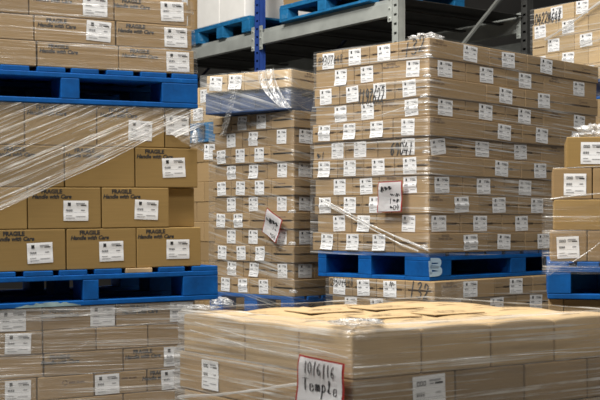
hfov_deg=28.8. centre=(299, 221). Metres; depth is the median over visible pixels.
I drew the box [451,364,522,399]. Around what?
carton
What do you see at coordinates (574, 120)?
carton
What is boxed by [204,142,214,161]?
carton
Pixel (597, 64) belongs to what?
carton
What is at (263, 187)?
carton
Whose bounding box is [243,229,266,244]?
carton
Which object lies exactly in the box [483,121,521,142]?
carton
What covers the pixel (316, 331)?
wrap
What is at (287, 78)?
carton
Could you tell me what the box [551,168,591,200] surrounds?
carton
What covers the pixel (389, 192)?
paper sign
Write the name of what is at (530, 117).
carton
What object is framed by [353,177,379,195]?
carton
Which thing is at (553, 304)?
carton
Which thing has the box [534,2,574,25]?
carton
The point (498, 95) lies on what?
carton
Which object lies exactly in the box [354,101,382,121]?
carton
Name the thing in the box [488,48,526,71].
carton
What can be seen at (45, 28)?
carton
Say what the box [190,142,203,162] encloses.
carton
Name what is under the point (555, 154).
carton
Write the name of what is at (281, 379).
carton
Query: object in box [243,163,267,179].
carton
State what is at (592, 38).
carton
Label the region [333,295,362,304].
carton
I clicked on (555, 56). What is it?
carton
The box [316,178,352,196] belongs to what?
carton
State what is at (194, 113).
carton
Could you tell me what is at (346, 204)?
carton
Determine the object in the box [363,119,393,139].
carton
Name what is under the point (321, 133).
carton
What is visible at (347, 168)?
carton
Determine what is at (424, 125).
carton
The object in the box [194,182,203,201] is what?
carton
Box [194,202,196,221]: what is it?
carton
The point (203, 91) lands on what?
carton
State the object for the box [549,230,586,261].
carton
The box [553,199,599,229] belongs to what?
carton
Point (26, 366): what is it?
carton
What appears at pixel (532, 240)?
carton
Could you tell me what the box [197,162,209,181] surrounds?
carton
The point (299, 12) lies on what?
carton
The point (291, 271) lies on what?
carton
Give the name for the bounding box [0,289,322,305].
floor
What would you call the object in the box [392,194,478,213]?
carton
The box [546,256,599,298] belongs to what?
pallet
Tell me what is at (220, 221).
carton
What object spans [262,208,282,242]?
paper sign
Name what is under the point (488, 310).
carton
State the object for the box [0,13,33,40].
carton
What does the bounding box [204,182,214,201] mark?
carton
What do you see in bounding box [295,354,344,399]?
paper sign
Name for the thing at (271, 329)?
carton
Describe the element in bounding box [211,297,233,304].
bunch
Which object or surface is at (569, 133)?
carton
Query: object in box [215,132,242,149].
carton
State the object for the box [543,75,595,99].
carton
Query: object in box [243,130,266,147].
carton
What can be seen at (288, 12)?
pallet
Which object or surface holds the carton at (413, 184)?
on the carton at (411, 204)
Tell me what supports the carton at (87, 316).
on the carton at (79, 339)
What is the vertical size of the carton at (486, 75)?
0.104 m
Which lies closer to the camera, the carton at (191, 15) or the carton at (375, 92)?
the carton at (375, 92)
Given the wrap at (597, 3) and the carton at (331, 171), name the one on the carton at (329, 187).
the carton at (331, 171)
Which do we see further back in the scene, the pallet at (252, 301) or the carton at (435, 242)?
the pallet at (252, 301)
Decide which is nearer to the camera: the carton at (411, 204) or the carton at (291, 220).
the carton at (411, 204)
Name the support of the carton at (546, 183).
on the carton
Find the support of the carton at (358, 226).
on the carton at (344, 239)
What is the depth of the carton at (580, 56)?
9.04 m
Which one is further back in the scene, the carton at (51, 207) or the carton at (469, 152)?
the carton at (469, 152)
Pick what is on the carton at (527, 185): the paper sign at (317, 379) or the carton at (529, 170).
the carton at (529, 170)
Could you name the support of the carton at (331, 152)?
on the carton at (331, 171)
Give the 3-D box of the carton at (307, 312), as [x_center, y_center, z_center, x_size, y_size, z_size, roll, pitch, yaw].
[0.033,0.417,4.623,0.303,0.169,0.455,0,-1,-34]
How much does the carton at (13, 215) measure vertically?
0.173 m
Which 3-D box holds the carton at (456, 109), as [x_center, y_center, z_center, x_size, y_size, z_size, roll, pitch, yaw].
[0.684,-0.623,6.508,0.327,0.104,0.344,0,0,-45]
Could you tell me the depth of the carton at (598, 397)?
4.26 m
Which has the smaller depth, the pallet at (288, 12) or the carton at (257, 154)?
the carton at (257, 154)
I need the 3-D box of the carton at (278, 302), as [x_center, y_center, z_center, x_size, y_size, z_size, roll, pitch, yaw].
[-0.370,0.697,9.188,0.604,0.154,0.203,0,0,-44]
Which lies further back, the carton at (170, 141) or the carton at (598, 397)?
the carton at (170, 141)
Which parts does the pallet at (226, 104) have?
panel, panel, panel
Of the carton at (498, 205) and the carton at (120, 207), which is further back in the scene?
the carton at (498, 205)
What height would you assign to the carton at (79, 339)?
0.096 m
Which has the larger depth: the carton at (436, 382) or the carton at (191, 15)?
the carton at (191, 15)
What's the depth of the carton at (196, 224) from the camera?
9.17 m
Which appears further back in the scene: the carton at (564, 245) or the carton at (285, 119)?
the carton at (285, 119)
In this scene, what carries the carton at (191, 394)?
on the carton
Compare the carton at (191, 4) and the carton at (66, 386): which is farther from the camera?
the carton at (191, 4)
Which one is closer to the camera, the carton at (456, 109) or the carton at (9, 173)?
the carton at (9, 173)
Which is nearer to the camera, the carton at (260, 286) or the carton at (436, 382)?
the carton at (436, 382)
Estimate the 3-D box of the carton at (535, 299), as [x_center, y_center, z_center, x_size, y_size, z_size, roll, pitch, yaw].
[1.274,0.471,7.000,0.395,0.101,0.333,0,0,-45]
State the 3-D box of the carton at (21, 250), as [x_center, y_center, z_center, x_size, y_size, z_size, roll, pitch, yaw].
[-1.338,0.117,5.251,0.301,0.173,0.939,-1,0,-28]
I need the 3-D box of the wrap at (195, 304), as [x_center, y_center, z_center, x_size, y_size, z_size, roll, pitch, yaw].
[-1.150,0.655,5.361,1.113,0.626,1.004,-1,0,-28]
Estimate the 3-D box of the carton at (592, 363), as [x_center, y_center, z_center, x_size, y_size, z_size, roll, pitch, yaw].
[1.059,0.567,4.388,0.184,0.144,0.228,0,-1,-34]
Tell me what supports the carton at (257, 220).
on the carton at (250, 236)
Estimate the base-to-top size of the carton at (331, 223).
0.104 m
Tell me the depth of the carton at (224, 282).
7.67 m
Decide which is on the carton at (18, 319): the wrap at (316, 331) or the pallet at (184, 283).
the pallet at (184, 283)
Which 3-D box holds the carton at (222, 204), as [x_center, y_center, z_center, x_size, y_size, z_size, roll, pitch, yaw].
[-0.406,-0.113,7.722,0.178,0.103,0.276,0,0,-43]
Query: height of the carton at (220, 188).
0.103 m
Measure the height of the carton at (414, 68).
0.104 m
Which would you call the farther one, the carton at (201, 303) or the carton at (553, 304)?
the carton at (201, 303)
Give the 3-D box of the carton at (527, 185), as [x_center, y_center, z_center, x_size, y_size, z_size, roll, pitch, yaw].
[1.202,-0.202,7.040,0.397,0.104,0.358,0,0,-45]
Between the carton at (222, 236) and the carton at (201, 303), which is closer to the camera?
the carton at (222, 236)
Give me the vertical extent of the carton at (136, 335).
0.096 m
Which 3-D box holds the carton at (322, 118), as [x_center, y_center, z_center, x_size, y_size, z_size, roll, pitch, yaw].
[0.300,-0.623,6.878,0.302,0.104,0.299,0,0,-45]
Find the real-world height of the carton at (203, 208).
0.154 m
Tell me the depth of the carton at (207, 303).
9.12 m
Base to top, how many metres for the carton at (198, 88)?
0.139 m
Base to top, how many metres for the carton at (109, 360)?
0.096 m
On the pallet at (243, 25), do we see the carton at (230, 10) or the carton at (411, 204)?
the carton at (230, 10)
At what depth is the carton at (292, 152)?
7.26 m
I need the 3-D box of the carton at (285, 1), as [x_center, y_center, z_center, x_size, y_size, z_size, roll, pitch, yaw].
[0.225,-2.191,10.501,0.486,0.467,0.614,0,0,-36]
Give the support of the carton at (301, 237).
on the carton at (285, 254)
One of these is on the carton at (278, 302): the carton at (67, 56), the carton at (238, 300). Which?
the carton at (238, 300)
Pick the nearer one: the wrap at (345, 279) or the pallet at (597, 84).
the wrap at (345, 279)
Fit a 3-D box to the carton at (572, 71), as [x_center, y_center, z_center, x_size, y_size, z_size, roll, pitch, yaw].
[1.693,-0.938,7.419,0.391,0.104,0.218,0,0,-45]
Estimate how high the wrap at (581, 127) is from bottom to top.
0.630 m
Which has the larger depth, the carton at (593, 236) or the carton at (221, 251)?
the carton at (221, 251)
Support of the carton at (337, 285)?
on the carton at (335, 297)
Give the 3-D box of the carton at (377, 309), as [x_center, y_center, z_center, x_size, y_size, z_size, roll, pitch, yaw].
[0.286,0.420,4.794,0.301,0.164,0.455,0,-1,-34]
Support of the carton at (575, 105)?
on the carton at (574, 120)
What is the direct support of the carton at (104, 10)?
on the carton at (45, 28)
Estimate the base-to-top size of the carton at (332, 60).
0.104 m
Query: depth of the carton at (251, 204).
7.47 m
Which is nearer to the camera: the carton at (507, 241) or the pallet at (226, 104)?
the carton at (507, 241)
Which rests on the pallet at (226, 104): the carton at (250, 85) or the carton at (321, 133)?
the carton at (250, 85)
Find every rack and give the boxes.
[191,0,532,80]
[491,0,520,53]
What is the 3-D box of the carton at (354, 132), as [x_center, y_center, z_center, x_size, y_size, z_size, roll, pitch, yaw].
[0.385,-0.517,6.786,0.311,0.104,0.194,0,0,-45]
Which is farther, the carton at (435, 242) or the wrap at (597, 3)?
the wrap at (597, 3)
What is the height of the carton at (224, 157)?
0.103 m
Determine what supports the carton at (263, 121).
on the carton at (250, 138)
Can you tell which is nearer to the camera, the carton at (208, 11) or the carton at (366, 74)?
the carton at (366, 74)
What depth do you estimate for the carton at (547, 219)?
7.09 m
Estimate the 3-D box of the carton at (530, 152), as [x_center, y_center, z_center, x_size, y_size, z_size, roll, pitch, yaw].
[1.183,-0.412,7.033,0.391,0.104,0.369,0,0,-45]
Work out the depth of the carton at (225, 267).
7.65 m
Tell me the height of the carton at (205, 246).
0.154 m
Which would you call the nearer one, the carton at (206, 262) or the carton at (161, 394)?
the carton at (161, 394)
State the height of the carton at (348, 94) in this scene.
0.104 m
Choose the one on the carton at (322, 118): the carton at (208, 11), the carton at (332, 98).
the carton at (332, 98)
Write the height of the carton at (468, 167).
0.104 m
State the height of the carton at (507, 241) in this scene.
0.104 m
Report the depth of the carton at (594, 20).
8.89 m
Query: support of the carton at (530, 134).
on the carton at (530, 152)
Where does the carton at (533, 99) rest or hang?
on the carton at (574, 120)
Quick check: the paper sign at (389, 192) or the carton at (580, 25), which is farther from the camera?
the carton at (580, 25)
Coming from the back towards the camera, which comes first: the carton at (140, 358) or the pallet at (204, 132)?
the pallet at (204, 132)
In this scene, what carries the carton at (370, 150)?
on the carton at (347, 168)
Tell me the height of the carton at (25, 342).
0.096 m
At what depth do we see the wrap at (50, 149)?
4.88 m
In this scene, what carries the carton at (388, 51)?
on the carton at (414, 68)
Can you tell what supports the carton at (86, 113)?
on the carton at (9, 173)
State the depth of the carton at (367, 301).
6.52 m
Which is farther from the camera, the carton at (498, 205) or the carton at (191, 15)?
the carton at (191, 15)
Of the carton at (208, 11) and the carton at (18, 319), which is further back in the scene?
the carton at (208, 11)
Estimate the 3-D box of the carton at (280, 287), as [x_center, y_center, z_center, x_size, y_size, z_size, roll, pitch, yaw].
[0.008,0.409,7.377,0.321,0.103,0.210,0,0,-43]
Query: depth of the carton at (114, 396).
4.99 m
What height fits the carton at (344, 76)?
0.104 m
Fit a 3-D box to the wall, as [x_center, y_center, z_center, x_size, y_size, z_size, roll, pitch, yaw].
[0.000,-2.670,19.100,24.000,7.500,0.200,0,0,0]
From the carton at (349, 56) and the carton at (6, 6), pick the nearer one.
the carton at (6, 6)
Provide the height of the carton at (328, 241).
0.104 m
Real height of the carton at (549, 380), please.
0.144 m
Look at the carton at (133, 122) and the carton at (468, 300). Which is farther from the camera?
the carton at (468, 300)
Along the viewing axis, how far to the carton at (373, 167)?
6.53 m
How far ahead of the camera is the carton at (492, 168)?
6.74 m
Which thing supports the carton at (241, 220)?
on the carton at (222, 236)
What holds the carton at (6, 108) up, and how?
on the carton at (9, 173)
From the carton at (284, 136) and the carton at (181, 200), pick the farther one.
the carton at (284, 136)
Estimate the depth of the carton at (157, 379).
5.12 m
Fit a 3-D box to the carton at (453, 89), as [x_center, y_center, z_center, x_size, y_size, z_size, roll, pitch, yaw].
[0.787,-0.728,6.532,0.510,0.104,0.243,0,0,-45]
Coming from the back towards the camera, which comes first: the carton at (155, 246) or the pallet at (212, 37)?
the pallet at (212, 37)
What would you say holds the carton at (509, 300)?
on the carton
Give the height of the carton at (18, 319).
0.096 m
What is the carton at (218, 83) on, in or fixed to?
on the pallet at (226, 104)
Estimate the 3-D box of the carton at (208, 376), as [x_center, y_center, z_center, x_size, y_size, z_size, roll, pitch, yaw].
[-0.129,0.575,4.458,0.432,0.144,0.612,0,-1,-34]
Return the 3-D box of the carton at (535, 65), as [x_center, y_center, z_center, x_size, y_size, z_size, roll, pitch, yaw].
[1.411,-0.938,7.136,0.399,0.104,0.220,0,0,-45]
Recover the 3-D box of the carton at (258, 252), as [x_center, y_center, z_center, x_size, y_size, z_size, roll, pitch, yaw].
[-0.145,0.200,7.519,0.303,0.103,0.201,0,0,-43]
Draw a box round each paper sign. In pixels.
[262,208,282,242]
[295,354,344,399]
[377,181,401,211]
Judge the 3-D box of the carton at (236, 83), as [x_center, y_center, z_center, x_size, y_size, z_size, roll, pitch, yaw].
[-0.323,-0.883,7.522,0.129,0.109,0.327,0,0,33]
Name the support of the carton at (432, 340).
on the carton at (468, 384)
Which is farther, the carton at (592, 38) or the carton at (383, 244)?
the carton at (592, 38)
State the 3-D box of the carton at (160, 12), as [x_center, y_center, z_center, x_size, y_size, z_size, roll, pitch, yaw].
[-0.870,-0.917,5.505,0.341,0.106,0.939,-1,0,-28]
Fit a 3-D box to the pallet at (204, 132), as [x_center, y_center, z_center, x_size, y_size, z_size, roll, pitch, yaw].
[-0.476,-0.700,9.287,0.618,0.150,0.520,0,0,-44]
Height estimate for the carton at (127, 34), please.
0.106 m
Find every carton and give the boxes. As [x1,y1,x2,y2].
[0,0,27,14]
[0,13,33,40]
[0,39,35,68]
[0,102,23,144]
[0,145,63,187]
[0,187,26,229]
[0,229,65,271]
[0,307,41,332]
[0,331,41,356]
[0,354,42,379]
[0,378,35,399]
[24,103,95,146]
[27,187,100,228]
[28,0,113,20]
[29,41,117,72]
[33,15,114,45]
[36,373,93,399]
[41,304,114,329]
[41,328,95,353]
[41,349,122,376]
[53,394,122,399]
[63,146,133,187]
[65,228,135,269]
[92,369,146,395]
[95,325,146,349]
[96,106,163,147]
[100,188,168,227]
[113,0,186,25]
[115,21,191,50]
[115,300,194,325]
[118,46,193,74]
[122,345,183,370]
[122,388,185,399]
[133,147,196,187]
[136,227,200,267]
[142,367,182,390]
[147,323,183,346]
[163,0,196,10]
[164,108,189,148]
[168,188,193,226]
[180,351,264,399]
[184,309,301,360]
[185,389,234,399]
[186,10,196,30]
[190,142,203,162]
[191,105,203,123]
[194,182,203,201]
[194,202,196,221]
[194,222,203,240]
[194,300,203,310]
[197,0,219,28]
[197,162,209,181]
[197,202,209,221]
[198,88,199,105]
[200,87,208,104]
[200,241,209,261]
[203,105,215,122]
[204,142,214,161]
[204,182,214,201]
[204,222,214,241]
[204,261,214,264]
[204,301,209,310]
[207,75,227,93]
[210,162,215,181]
[210,202,215,221]
[210,242,215,261]
[213,117,232,133]
[213,149,232,165]
[213,181,231,196]
[213,213,231,228]
[214,244,232,260]
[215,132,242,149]
[215,197,244,212]
[215,229,242,244]
[216,164,242,180]
[216,260,243,276]
[218,276,231,292]
[220,0,283,22]
[228,73,245,91]
[231,147,250,164]
[231,277,250,293]
[232,115,249,132]
[232,180,249,196]
[232,213,249,228]
[232,245,250,260]
[236,297,244,302]
[236,300,280,308]
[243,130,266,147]
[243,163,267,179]
[243,196,266,212]
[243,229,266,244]
[244,261,267,277]
[245,72,263,90]
[245,317,359,369]
[250,113,271,130]
[250,146,274,163]
[250,179,271,195]
[250,212,265,228]
[250,278,271,294]
[250,305,369,317]
[251,245,274,261]
[261,69,315,91]
[264,365,296,399]
[267,128,313,145]
[267,195,313,211]
[267,229,313,245]
[268,161,312,178]
[268,262,312,279]
[271,144,313,161]
[272,110,315,128]
[272,178,315,195]
[272,246,318,262]
[272,278,328,296]
[273,212,317,228]
[284,0,301,4]
[298,11,311,15]
[300,320,420,379]
[312,303,425,313]
[313,123,339,142]
[313,160,337,178]
[313,232,337,250]
[313,262,329,278]
[314,141,345,160]
[315,87,339,106]
[315,196,345,214]
[316,67,354,88]
[316,104,353,124]
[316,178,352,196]
[317,50,342,70]
[318,214,352,232]
[318,311,426,322]
[329,277,352,295]
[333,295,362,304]
[337,121,362,141]
[338,159,363,177]
[338,196,362,213]
[338,233,363,250]
[340,84,366,104]
[342,46,370,67]
[344,370,453,399]
[346,139,378,158]
[352,214,376,232]
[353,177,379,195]
[353,278,376,296]
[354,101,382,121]
[355,63,382,84]
[358,81,396,104]
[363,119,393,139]
[363,196,391,213]
[363,297,387,304]
[364,157,394,176]
[364,233,394,251]
[370,42,398,64]
[371,300,494,310]
[373,316,489,372]
[377,214,459,232]
[377,279,409,298]
[378,136,460,157]
[380,175,461,194]
[380,308,487,318]
[381,96,464,119]
[383,57,464,81]
[387,298,470,302]
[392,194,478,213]
[393,116,482,139]
[395,77,485,102]
[395,155,482,176]
[395,233,486,252]
[399,35,488,65]
[405,278,493,300]
[440,313,553,366]
[444,305,553,314]
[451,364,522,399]
[460,214,501,232]
[461,138,501,159]
[462,176,503,195]
[465,63,505,86]
[465,101,504,122]
[471,295,515,306]
[479,196,517,214]
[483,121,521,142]
[483,159,520,178]
[485,85,524,106]
[487,232,523,250]
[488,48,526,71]
[491,276,531,295]
[501,215,542,232]
[502,142,540,161]
[504,178,542,196]
[504,311,599,360]
[505,106,542,126]
[506,69,542,91]
[508,197,552,214]
[516,292,547,308]
[518,232,548,249]
[520,161,558,179]
[522,90,562,111]
[522,125,559,145]
[522,358,586,399]
[526,55,563,77]
[528,275,546,293]
[533,21,559,40]
[533,39,546,55]
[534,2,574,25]
[537,53,558,59]
[541,145,563,163]
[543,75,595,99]
[543,110,595,132]
[543,180,550,197]
[543,215,552,231]
[547,34,574,53]
[548,299,563,310]
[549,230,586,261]
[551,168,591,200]
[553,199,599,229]
[559,16,588,35]
[559,48,587,64]
[560,129,594,146]
[563,95,597,115]
[563,299,599,311]
[564,61,597,82]
[564,137,599,168]
[573,396,599,399]
[575,0,599,17]
[575,30,599,49]
[585,230,599,261]
[585,357,599,397]
[587,63,599,78]
[588,46,599,63]
[589,13,599,31]
[592,168,599,198]
[595,99,599,136]
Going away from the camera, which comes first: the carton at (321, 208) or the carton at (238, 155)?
the carton at (321, 208)
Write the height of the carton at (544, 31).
0.123 m
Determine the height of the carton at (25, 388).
0.096 m
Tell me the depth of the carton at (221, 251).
7.69 m
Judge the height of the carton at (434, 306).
0.164 m
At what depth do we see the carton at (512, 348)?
4.07 m
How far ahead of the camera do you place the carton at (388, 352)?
3.73 m
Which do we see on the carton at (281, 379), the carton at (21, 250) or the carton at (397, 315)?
the carton at (397, 315)
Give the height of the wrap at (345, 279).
0.679 m
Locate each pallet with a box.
[0,64,197,109]
[0,264,217,308]
[190,122,214,142]
[191,31,220,45]
[192,15,286,44]
[206,87,315,116]
[210,292,332,310]
[280,0,464,23]
[318,249,548,280]
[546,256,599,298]
[596,79,599,98]
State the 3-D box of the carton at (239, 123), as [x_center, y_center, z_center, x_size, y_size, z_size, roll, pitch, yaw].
[-0.281,-0.635,7.661,0.305,0.103,0.180,0,0,-43]
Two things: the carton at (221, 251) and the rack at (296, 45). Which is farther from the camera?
the rack at (296, 45)
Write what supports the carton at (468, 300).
on the carton
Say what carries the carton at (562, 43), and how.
on the carton at (580, 56)
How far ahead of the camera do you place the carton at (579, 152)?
4.71 m
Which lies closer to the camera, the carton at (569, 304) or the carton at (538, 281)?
the carton at (569, 304)
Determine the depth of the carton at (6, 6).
4.81 m
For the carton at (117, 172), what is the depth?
4.98 m
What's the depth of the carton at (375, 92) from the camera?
6.52 m
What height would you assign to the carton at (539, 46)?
0.123 m
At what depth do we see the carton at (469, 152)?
6.61 m
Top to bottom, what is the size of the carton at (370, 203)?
0.104 m
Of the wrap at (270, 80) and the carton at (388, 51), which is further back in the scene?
the wrap at (270, 80)
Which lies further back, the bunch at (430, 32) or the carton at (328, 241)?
the carton at (328, 241)
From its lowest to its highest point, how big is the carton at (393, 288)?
0.101 m
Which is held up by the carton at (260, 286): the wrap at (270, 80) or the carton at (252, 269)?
the carton at (252, 269)
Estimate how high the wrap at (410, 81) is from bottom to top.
1.182 m
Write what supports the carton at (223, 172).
on the carton at (220, 188)
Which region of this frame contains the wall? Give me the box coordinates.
[0,0,581,288]
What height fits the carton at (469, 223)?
0.104 m
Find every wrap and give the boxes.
[0,103,204,209]
[0,304,199,391]
[174,297,599,399]
[205,69,290,110]
[209,141,314,302]
[310,41,599,254]
[330,279,547,306]
[531,1,599,45]
[543,124,599,266]
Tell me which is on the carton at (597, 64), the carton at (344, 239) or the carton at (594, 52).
the carton at (594, 52)
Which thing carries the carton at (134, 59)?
on the pallet at (18, 84)
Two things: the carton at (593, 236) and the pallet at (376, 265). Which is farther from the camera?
the pallet at (376, 265)
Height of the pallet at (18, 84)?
0.176 m
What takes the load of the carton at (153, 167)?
on the carton at (120, 207)
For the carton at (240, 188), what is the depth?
7.55 m
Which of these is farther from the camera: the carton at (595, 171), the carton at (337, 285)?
the carton at (337, 285)
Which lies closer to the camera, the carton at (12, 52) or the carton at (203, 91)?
the carton at (12, 52)
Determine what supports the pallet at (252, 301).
on the carton
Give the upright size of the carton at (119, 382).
0.096 m
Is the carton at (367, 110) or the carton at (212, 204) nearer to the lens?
the carton at (367, 110)
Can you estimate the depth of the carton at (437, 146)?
6.40 m
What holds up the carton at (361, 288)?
on the carton at (367, 301)
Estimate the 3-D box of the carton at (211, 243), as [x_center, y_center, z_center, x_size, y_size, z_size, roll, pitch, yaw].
[-0.394,0.231,9.215,0.600,0.154,0.266,0,0,-44]
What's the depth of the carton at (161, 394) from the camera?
5.10 m
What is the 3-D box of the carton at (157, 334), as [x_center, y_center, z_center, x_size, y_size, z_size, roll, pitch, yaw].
[-0.784,0.494,5.553,0.222,0.096,0.936,-1,0,-28]
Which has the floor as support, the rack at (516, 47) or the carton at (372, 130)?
the rack at (516, 47)
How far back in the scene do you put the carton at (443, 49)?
6.40 m
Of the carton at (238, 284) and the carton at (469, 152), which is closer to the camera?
the carton at (469, 152)
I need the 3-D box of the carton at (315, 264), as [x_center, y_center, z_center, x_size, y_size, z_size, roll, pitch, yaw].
[0.219,0.305,7.624,0.586,0.103,0.244,0,0,-44]
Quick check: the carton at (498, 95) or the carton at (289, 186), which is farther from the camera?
the carton at (289, 186)
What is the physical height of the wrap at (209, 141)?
1.249 m
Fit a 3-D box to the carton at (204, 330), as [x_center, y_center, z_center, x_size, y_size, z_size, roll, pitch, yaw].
[-0.213,0.420,4.457,0.283,0.164,0.455,0,-1,-34]
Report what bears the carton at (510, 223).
on the carton at (532, 240)
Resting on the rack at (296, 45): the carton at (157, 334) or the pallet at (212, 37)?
the pallet at (212, 37)
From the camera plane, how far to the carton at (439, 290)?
6.33 m
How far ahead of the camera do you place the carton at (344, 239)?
6.67 m
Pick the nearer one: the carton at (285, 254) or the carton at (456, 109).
the carton at (456, 109)
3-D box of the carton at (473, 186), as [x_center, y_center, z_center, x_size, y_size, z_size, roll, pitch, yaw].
[0.920,-0.202,6.758,0.389,0.104,0.358,0,0,-45]
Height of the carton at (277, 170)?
0.103 m
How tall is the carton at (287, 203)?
0.103 m
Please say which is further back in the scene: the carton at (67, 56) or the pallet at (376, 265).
the pallet at (376, 265)
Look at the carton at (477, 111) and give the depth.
6.63 m
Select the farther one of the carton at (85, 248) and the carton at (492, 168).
the carton at (492, 168)
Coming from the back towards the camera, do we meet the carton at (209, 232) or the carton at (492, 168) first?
the carton at (209, 232)
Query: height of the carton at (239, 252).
0.103 m
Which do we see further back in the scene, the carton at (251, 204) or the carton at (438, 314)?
the carton at (251, 204)
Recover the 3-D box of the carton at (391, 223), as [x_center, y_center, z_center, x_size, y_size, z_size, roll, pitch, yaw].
[0.658,0.009,6.518,0.276,0.104,0.376,0,0,-45]
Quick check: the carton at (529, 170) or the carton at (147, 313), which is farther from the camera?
the carton at (529, 170)
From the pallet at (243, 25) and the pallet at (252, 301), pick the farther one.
the pallet at (243, 25)
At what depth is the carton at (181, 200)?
5.20 m
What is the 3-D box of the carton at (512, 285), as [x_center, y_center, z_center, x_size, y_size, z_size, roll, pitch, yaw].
[1.158,0.369,6.788,0.372,0.101,0.205,0,0,-45]
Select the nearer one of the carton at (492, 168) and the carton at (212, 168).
the carton at (492, 168)
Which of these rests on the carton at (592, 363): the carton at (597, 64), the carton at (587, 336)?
the carton at (587, 336)
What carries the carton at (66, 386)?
on the carton at (114, 396)
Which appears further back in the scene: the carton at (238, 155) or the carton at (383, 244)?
the carton at (238, 155)
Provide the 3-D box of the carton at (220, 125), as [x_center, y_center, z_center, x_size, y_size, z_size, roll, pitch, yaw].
[-0.405,-0.635,7.799,0.296,0.103,0.186,0,0,-44]
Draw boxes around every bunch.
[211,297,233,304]
[408,32,443,39]
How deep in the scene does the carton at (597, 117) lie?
8.86 m
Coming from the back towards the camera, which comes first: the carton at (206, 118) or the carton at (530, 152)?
the carton at (206, 118)
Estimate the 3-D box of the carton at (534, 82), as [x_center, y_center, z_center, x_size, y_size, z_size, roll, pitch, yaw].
[1.216,-0.833,7.034,0.382,0.104,0.338,0,0,-45]
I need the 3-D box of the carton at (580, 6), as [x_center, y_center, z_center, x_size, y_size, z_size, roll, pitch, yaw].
[2.352,-1.642,8.989,0.299,0.123,0.371,0,0,-36]
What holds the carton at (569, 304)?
on the carton
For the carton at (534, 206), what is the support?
on the carton at (510, 223)

